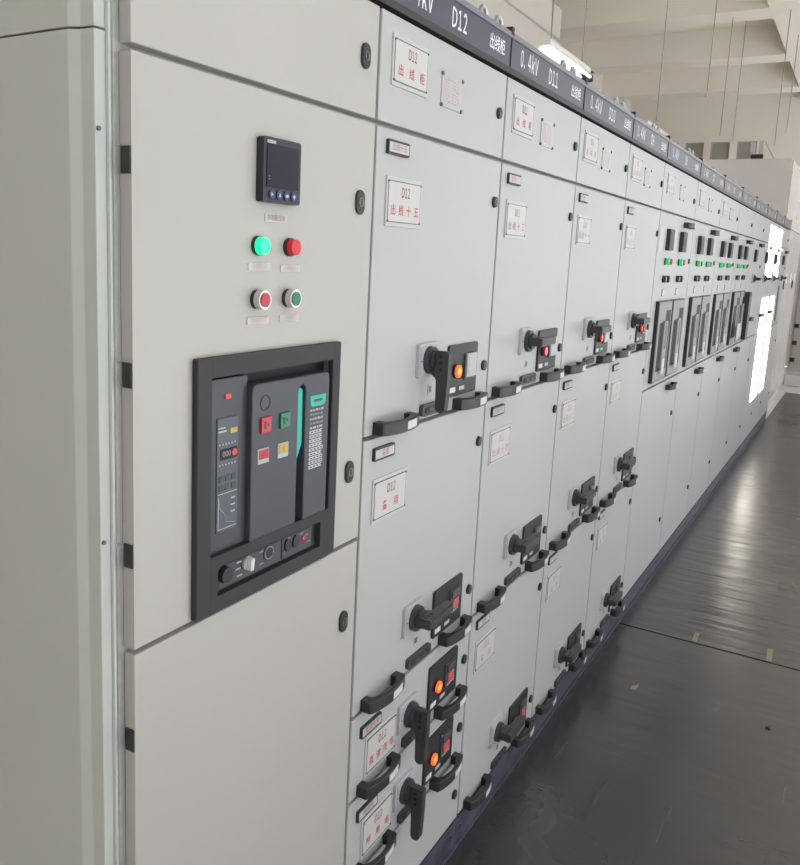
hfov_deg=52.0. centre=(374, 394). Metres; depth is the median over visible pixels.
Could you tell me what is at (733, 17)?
wire
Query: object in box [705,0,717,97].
wire
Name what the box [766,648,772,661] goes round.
scrap
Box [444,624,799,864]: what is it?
rubber mat
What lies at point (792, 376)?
tall cabinet
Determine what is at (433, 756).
lamp
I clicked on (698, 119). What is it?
wall
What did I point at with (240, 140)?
tall cabinet
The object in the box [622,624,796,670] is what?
trim
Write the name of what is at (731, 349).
tall cabinet
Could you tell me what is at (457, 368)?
lamp
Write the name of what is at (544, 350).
lamp
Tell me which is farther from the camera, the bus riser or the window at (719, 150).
the window at (719, 150)
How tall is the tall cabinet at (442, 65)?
2.257 m
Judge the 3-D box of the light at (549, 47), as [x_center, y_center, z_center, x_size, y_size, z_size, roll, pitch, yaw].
[1.537,-3.391,6.213,0.200,1.770,1.030,8,11,30]
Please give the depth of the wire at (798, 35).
10.09 m
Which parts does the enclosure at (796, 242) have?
door, door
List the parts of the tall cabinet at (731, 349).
door, breaker handle, door, pull handle, breaker handle, door, header panel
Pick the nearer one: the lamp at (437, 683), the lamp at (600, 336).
the lamp at (437, 683)
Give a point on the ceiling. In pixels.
(624, 40)
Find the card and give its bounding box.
[736,318,739,338]
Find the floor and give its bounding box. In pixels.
[444,367,799,863]
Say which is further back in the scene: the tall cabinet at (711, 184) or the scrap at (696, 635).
the tall cabinet at (711, 184)
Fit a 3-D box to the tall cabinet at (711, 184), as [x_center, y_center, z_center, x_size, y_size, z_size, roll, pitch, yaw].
[1.453,-0.239,4.915,0.940,2.257,0.800,8,11,30]
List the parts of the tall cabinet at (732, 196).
door, breaker handle, door, pull handle, breaker handle, door, rating plate, header panel, pull handle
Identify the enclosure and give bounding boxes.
[703,158,799,403]
[769,194,799,401]
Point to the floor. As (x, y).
(783, 388)
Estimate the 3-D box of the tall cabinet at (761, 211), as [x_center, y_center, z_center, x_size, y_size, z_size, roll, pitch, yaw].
[2.694,-0.534,6.947,0.960,2.257,0.800,8,11,30]
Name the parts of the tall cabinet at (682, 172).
door, breaker handle, door, pull handle, frame, breaker handle, door, rating plate, header panel, pull handle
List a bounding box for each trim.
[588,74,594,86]
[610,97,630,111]
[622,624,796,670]
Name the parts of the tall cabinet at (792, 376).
door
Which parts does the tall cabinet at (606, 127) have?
pull handle, handle, slot plate, pull handle, drawer, rotary handle, handle, indicator panel, slot plate, pull handle, pull handle, drawer, rotary handle, indicator panel, handle, slot plate, pull handle, drawer, frame, rotary handle, door, indicator panel, pull handle, rating plate, header panel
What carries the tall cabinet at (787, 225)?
on the floor
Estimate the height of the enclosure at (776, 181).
2.870 m
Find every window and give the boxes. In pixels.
[685,143,703,157]
[709,142,729,159]
[736,141,756,158]
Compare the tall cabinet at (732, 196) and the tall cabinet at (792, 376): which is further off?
the tall cabinet at (792, 376)
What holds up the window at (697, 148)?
in the wall at (698, 119)
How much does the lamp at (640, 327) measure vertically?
0.033 m
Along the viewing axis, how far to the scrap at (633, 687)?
3.28 m
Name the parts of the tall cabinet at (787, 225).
door, door, door, header panel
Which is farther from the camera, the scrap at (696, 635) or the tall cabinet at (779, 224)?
the tall cabinet at (779, 224)
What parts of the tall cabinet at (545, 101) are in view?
pull handle, pull handle, handle, slot plate, drawer, pull handle, rotary handle, handle, slot plate, drawer, indicator panel, pull handle, rotary handle, handle, slot plate, frame, drawer, indicator panel, pull handle, door, rotary handle, header panel, indicator panel, rating plate, pull handle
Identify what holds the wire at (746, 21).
hanging from the ceiling
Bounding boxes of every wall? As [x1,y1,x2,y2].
[466,0,602,91]
[631,92,799,365]
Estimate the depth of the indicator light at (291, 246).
1.32 m
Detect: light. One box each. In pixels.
[251,236,270,255]
[283,238,300,256]
[537,0,597,81]
[643,2,667,135]
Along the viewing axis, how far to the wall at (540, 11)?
8.68 m
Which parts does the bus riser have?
post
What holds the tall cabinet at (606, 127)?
on the floor
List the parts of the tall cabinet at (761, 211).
door, door, door, rotary handle, header panel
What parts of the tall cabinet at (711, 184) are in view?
door, breaker handle, door, pull handle, breaker handle, door, rating plate, header panel, pull handle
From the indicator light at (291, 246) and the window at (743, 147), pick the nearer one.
the indicator light at (291, 246)
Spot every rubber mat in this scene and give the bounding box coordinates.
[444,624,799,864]
[619,392,799,670]
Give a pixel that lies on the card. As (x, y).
(738, 324)
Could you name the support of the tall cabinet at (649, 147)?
on the floor
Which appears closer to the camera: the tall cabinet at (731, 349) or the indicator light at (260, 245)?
the indicator light at (260, 245)
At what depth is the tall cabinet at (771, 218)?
7.38 m
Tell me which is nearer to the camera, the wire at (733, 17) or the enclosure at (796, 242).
the wire at (733, 17)
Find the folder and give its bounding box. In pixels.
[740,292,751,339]
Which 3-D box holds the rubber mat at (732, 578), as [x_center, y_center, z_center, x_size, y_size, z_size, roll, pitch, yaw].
[3.974,0.606,7.333,1.248,0.006,8.912,8,11,30]
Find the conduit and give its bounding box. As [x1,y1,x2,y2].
[504,0,561,41]
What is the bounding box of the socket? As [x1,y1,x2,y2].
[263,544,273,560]
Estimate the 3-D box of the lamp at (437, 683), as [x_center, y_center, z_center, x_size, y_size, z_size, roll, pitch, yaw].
[0.160,0.734,2.059,0.012,0.033,0.033,8,11,30]
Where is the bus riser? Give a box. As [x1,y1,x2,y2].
[749,140,773,158]
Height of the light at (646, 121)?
1.860 m
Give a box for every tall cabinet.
[0,0,384,864]
[343,0,514,864]
[454,14,587,846]
[528,67,635,745]
[580,102,670,673]
[619,126,702,619]
[656,150,726,568]
[684,168,743,529]
[705,181,757,500]
[722,191,768,477]
[736,199,777,457]
[748,206,785,442]
[757,211,791,428]
[784,270,799,386]
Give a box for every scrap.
[631,683,638,689]
[692,632,699,641]
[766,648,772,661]
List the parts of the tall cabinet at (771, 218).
door, door, rotary handle, door, header panel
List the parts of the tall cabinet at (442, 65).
pull handle, pull handle, pull handle, pull handle, handle, drawer, slot plate, drawer, handle, slot plate, rotary handle, handle, rotary handle, drawer, slot plate, handle, frame, slot plate, rotary handle, drawer, door, indicator panel, rotary handle, indicator panel, header panel, pull handle, indicator panel, pull handle, rating plate, pull handle, indicator panel, pull handle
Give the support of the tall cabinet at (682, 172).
on the floor
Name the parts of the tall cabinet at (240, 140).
end panel, corner trim, corner post, round knob, door, door, selector knob, door, racking panel, charging lever, header panel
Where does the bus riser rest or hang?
on the enclosure at (776, 181)
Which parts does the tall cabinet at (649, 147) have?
pull handle, slot plate, handle, pull handle, drawer, rotary handle, indicator panel, slot plate, pull handle, handle, drawer, pull handle, rotary handle, indicator panel, pull handle, slot plate, handle, drawer, frame, indicator panel, rotary handle, door, pull handle, rating plate, header panel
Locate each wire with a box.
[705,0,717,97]
[719,17,733,135]
[732,21,746,140]
[773,10,790,145]
[785,35,798,132]
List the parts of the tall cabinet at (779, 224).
door, door, door, header panel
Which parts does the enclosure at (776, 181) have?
door, door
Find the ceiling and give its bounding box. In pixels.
[551,0,799,100]
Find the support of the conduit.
attached to the wall at (540, 11)
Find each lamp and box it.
[429,752,437,765]
[433,679,441,692]
[453,364,461,377]
[541,346,547,355]
[598,334,602,341]
[638,325,642,331]
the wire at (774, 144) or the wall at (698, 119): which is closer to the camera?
the wire at (774, 144)

